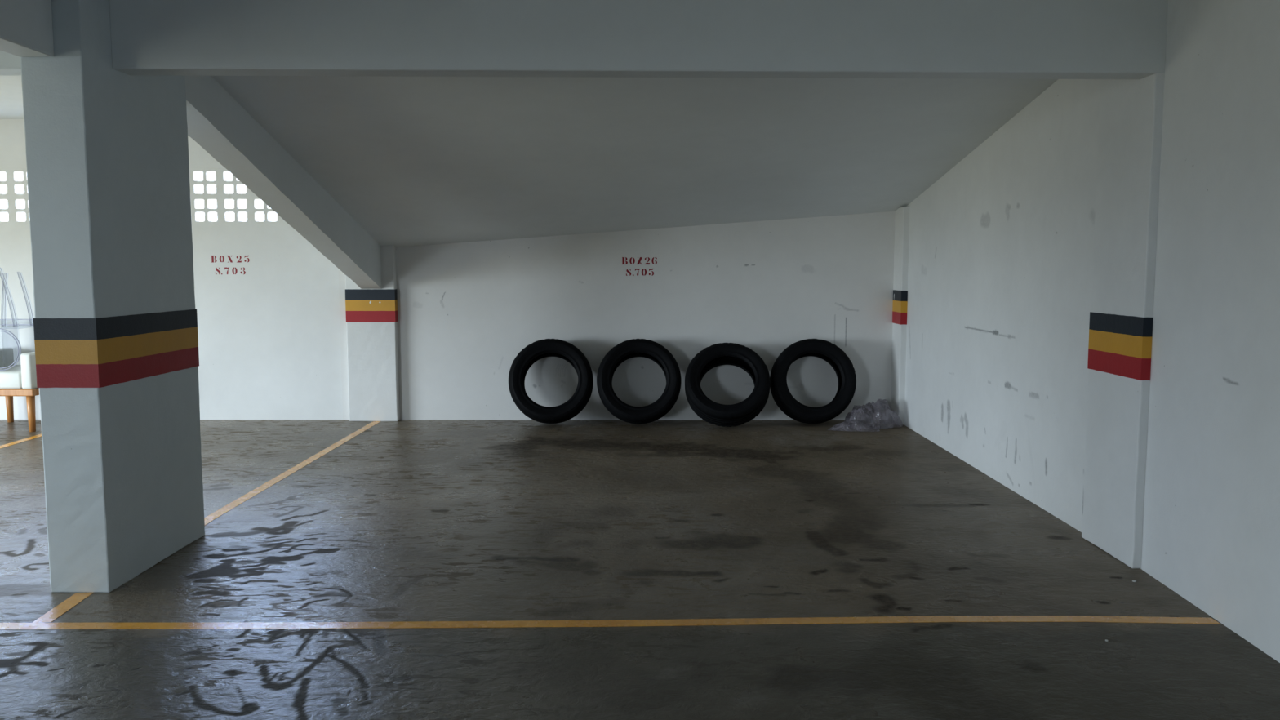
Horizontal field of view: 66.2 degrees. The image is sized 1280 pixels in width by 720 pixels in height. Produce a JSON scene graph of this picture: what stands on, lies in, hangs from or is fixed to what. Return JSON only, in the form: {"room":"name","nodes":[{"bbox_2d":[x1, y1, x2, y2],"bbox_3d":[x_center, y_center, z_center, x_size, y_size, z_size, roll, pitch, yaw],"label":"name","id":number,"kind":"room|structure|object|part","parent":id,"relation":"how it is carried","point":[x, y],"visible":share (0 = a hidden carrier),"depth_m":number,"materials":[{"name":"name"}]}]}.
{"room":"parking garage","nodes":[
{"label":"parking garage","id":0,"kind":"room"},
{"bbox_2d":[0,75,23,119],"bbox_3d":[-2.691,-1.491,1.568,10.100,0.180,13.670,0,5,0],"label":"ceiling","id":1,"kind":"structure","parent":0,"point":[11,86],"depth_m":7.24,"materials":[{"name":"paint"}]},
{"bbox_2d":[0,50,21,75],"bbox_3d":[-4.975,-1.411,4.034,5.204,0.457,0.140,0,5,0],"label":"ceiling beam","id":2,"kind":"structure","parent":1,"relation":"attached to","point":[10,64],"depth_m":3.97,"materials":[{"name":"grey paint"}]},
{"bbox_2d":[0,0,53,57],"bbox_3d":[-2.332,-0.974,-0.662,0.140,0.455,8.836,0,5,0],"label":"ceiling beam","id":3,"kind":"structure","parent":1,"relation":"attached to","point":[26,28],"depth_m":3.60,"materials":[{"name":"grey paint"}]},
{"bbox_2d":[185,75,381,288],"bbox_3d":[-2.243,-1.143,6.425,0.181,1.427,3.606,0,5,-1],"label":"beam","id":4,"kind":"structure","parent":1,"relation":"attached to","point":[216,122],"depth_m":5.88,"materials":[{"name":"grey paint"}]},
{"bbox_2d":[108,0,1168,79],"bbox_3d":[0.020,-1.416,4.066,4.320,0.457,0.140,0,5,-1],"label":"ceiling beam","id":5,"kind":"structure","parent":1,"relation":"attached to","point":[990,39],"depth_m":4.01,"materials":[{"name":"grey paint"}]},
{"bbox_2d":[0,119,342,419],"bbox_3d":[-5.058,-0.784,8.422,4.990,2.600,0.120,0,5,0],"label":"wall","id":6,"kind":"structure","parent":0,"point":[268,335],"depth_m":8.39,"materials":[{"name":"white paint"}]},
{"bbox_2d":[0,168,287,223],"bbox_3d":[-4.704,-1.391,8.330,4.280,0.465,0.046,0,5,0],"label":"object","id":7,"kind":"structure","parent":6,"relation":"in","point":[12,196],"depth_m":8.31,"materials":[{"name":"white paint"}]},
{"bbox_2d":[211,254,249,274],"bbox_3d":[-3.481,-0.809,8.350,0.325,0.166,0.001,0,5,0],"label":"lettering","id":8,"kind":"object","parent":6,"relation":"attached to","point":[212,256],"visible":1,"depth_m":8.35,"materials":[{"name":"red paint"}]},
{"bbox_2d":[338,211,895,420],"bbox_3d":[-0.084,-0.778,8.334,4.960,2.600,0.001,0,5,0],"label":"wall","id":9,"kind":"structure","parent":0,"point":[466,311],"depth_m":8.37,"materials":[{"name":"white paint"}]},
{"bbox_2d":[345,244,399,421],"bbox_3d":[-2.279,-0.287,8.354,0.418,1.623,0.085,0,5,0],"label":"pilaster","id":10,"kind":"object","parent":9,"relation":"attached to","point":[371,314],"visible":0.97,"depth_m":8.33,"materials":[{"name":"white paint"}]},
{"bbox_2d":[622,257,657,275],"bbox_3d":[-0.004,-0.793,8.332,0.297,0.158,0.001,0,5,0],"label":"lettering","id":11,"kind":"object","parent":9,"relation":"attached to","point":[623,258],"visible":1,"depth_m":8.33,"materials":[{"name":"red paint"}]},
{"bbox_2d":[212,75,1057,247],"bbox_3d":[-0.035,-1.318,6.179,4.540,1.151,4.190,0,5,0],"label":"ceiling","id":12,"kind":"structure","parent":0,"point":[414,161],"depth_m":6.06,"materials":[{"name":"paint"}]},
{"bbox_2d":[0,419,1279,719],"bbox_3d":[-2.690,1.136,1.828,10.200,0.001,13.800,0,5,0],"label":"floor","id":13,"kind":"structure","parent":0,"point":[403,520],"depth_m":3.98,"materials":[{"name":"concrete"}]},
{"bbox_2d":[0,347,39,431],"bbox_3d":[-5.111,0.236,8.080,0.612,0.632,0.610,0,5,0],"label":"lounge chair","id":14,"kind":"object","parent":13,"relation":"on","point":[20,380],"visible":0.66,"depth_m":7.79,"materials":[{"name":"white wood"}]},
{"bbox_3d":[-5.372,0.063,8.066,0.090,0.285,0.610,0,5,0],"label":"armrest","id":15,"kind":"part","parent":14,"relation":"part of","materials":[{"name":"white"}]},
{"bbox_3d":[-5.354,0.378,8.341,0.062,0.300,0.062,0,5,0],"label":"leg","id":16,"kind":"part","parent":14,"relation":"part of","materials":[{"name":"brown wood"}]},
{"bbox_2d":[0,364,22,389],"bbox_3d":[-5.113,0.136,8.076,0.425,0.138,0.600,0,5,0],"label":"seat cushion","id":17,"kind":"object","parent":14,"relation":"on","point":[11,378],"depth_m":7.78,"materials":[{"name":"white fabric"}]},
{"bbox_2d":[0,267,33,370],"bbox_3d":[-5.117,-0.335,7.947,0.344,0.819,0.250,0,5,0],"label":"acrylic chair","id":18,"kind":"object","parent":14,"relation":"on","point":[2,326],"visible":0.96,"depth_m":7.86,"materials":[{"name":"white"}]},
{"bbox_3d":[-5.116,-0.268,7.953,0.340,0.014,0.250,0,5,0],"label":"seat","id":19,"kind":"part","parent":18,"relation":"part of","materials":[{"name":"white plastic"}]},
{"bbox_2d":[0,318,33,366],"bbox_3d":[-4.974,-0.150,8.230,0.644,0.398,0.238,0,5,0],"label":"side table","id":20,"kind":"object","parent":14,"relation":"on","point":[7,318],"visible":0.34,"depth_m":8.10,"materials":[{"name":"white"}]},
{"bbox_3d":[-5.112,0.259,7.801,0.610,0.054,0.050,0,5,0],"label":"frame rail","id":21,"kind":"part","parent":14,"relation":"part of","materials":[{"name":"brown wood"}]},
{"bbox_3d":[-4.852,0.063,8.063,0.090,0.285,0.610,0,5,0],"label":"armrest","id":22,"kind":"part","parent":14,"relation":"part of","materials":[{"name":"white fabric"}]},
{"bbox_3d":[-4.862,0.424,7.846,0.062,0.300,0.062,0,5,0],"label":"leg","id":23,"kind":"part","parent":14,"relation":"part of","materials":[{"name":"brown wood"}]},
{"bbox_3d":[-4.830,0.230,8.104,0.050,0.054,0.558,0,5,0],"label":"frame rail","id":24,"kind":"part","parent":14,"relation":"part of","materials":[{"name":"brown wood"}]},
{"bbox_2d":[0,433,41,448],"bbox_3d":[-4.647,0.709,6.399,0.075,0.001,4.163,0,5,-2],"label":"floor marking line","id":25,"kind":"object","parent":13,"relation":"on","point":[38,435],"visible":0.48,"depth_m":7.42,"materials":[{"name":"yellow paint"}]},
{"bbox_2d":[32,592,93,622],"bbox_3d":[-2.220,0.952,3.786,0.069,0.001,0.334,0,5,-5],"label":"floor marking line","id":26,"kind":"object","parent":13,"relation":"on","point":[53,614],"visible":1,"depth_m":3.78,"materials":[{"name":"yellow paint"}]},
{"bbox_2d":[20,0,204,592],"bbox_3d":[-2.252,-0.377,4.264,0.246,2.563,0.870,0,5,0],"label":"concrete column","id":27,"kind":"structure","parent":13,"relation":"on","point":[115,322],"depth_m":3.95,"materials":[{"name":"white paint"}]},
{"bbox_2d":[204,421,380,525],"bbox_3d":[-2.245,0.690,6.600,0.077,0.001,3.588,0,5,0],"label":"floor marking line","id":28,"kind":"object","parent":13,"relation":"on","point":[213,516],"visible":0.94,"depth_m":6.12,"materials":[{"name":"yellow paint"}]},
{"bbox_2d":[508,338,593,423],"bbox_3d":[-0.744,0.178,8.222,0.705,0.714,0.406,0,5,-3],"label":"tyre","id":29,"kind":"object","parent":13,"relation":"on","point":[537,350],"visible":1,"depth_m":8.12,"materials":[{"name":"black rubber"}]},
{"bbox_2d":[0,615,1219,629],"bbox_3d":[-0.874,0.968,3.612,6.013,0.001,0.104,0,5,-1],"label":"floor marking line","id":30,"kind":"object","parent":13,"relation":"on","point":[802,620],"visible":1,"depth_m":3.62,"materials":[{"name":"yellow paint"}]},
{"bbox_2d":[596,338,680,423],"bbox_3d":[-0.008,0.179,8.213,0.704,0.714,0.414,0,5,0],"label":"tyre","id":31,"kind":"object","parent":13,"relation":"on","point":[654,351],"visible":1,"depth_m":8.12,"materials":[{"name":"black rubber"}]},
{"bbox_2d":[684,342,770,426],"bbox_3d":[0.723,0.202,8.138,0.704,0.674,0.550,1,5,6],"label":"tyre","id":32,"kind":"object","parent":13,"relation":"on","point":[738,355],"visible":1,"depth_m":8.04,"materials":[{"name":"black rubber"}]},
{"bbox_2d":[769,338,856,423],"bbox_3d":[1.444,0.178,8.214,0.705,0.715,0.396,0,5,-2],"label":"tyre","id":33,"kind":"object","parent":13,"relation":"on","point":[830,353],"visible":1,"depth_m":8.12,"materials":[{"name":"black rubber"}]},
{"bbox_2d":[827,399,898,431],"bbox_3d":[1.851,0.440,8.006,0.467,0.225,0.590,3,6,33],"label":"plastic bag","id":34,"kind":"object","parent":13,"relation":"on","point":[885,417],"visible":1,"depth_m":8.00,"materials":[{"name":"grey"}]},
{"bbox_2d":[904,0,1279,662],"bbox_3d":[2.135,-0.163,1.740,0.060,2.600,13.520,0,5,0],"label":"wall","id":35,"kind":"structure","parent":0,"point":[1000,276],"depth_m":4.04,"materials":[{"name":"white paint"}]},
{"bbox_2d":[890,206,909,425],"bbox_3d":[2.183,-0.367,8.226,0.070,1.802,0.276,0,5,0],"label":"pilaster","id":36,"kind":"object","parent":35,"relation":"attached to","point":[900,306],"visible":1,"depth_m":8.14,"materials":[{"name":"white paint"}]},
{"bbox_2d":[1081,71,1164,568],"bbox_3d":[2.166,-0.336,4.398,0.063,2.452,0.504,0,5,0],"label":"pilaster","id":37,"kind":"object","parent":35,"relation":"attached to","point":[1131,123],"visible":0.96,"depth_m":4.36,"materials":[{"name":"white paint"}]}
]}

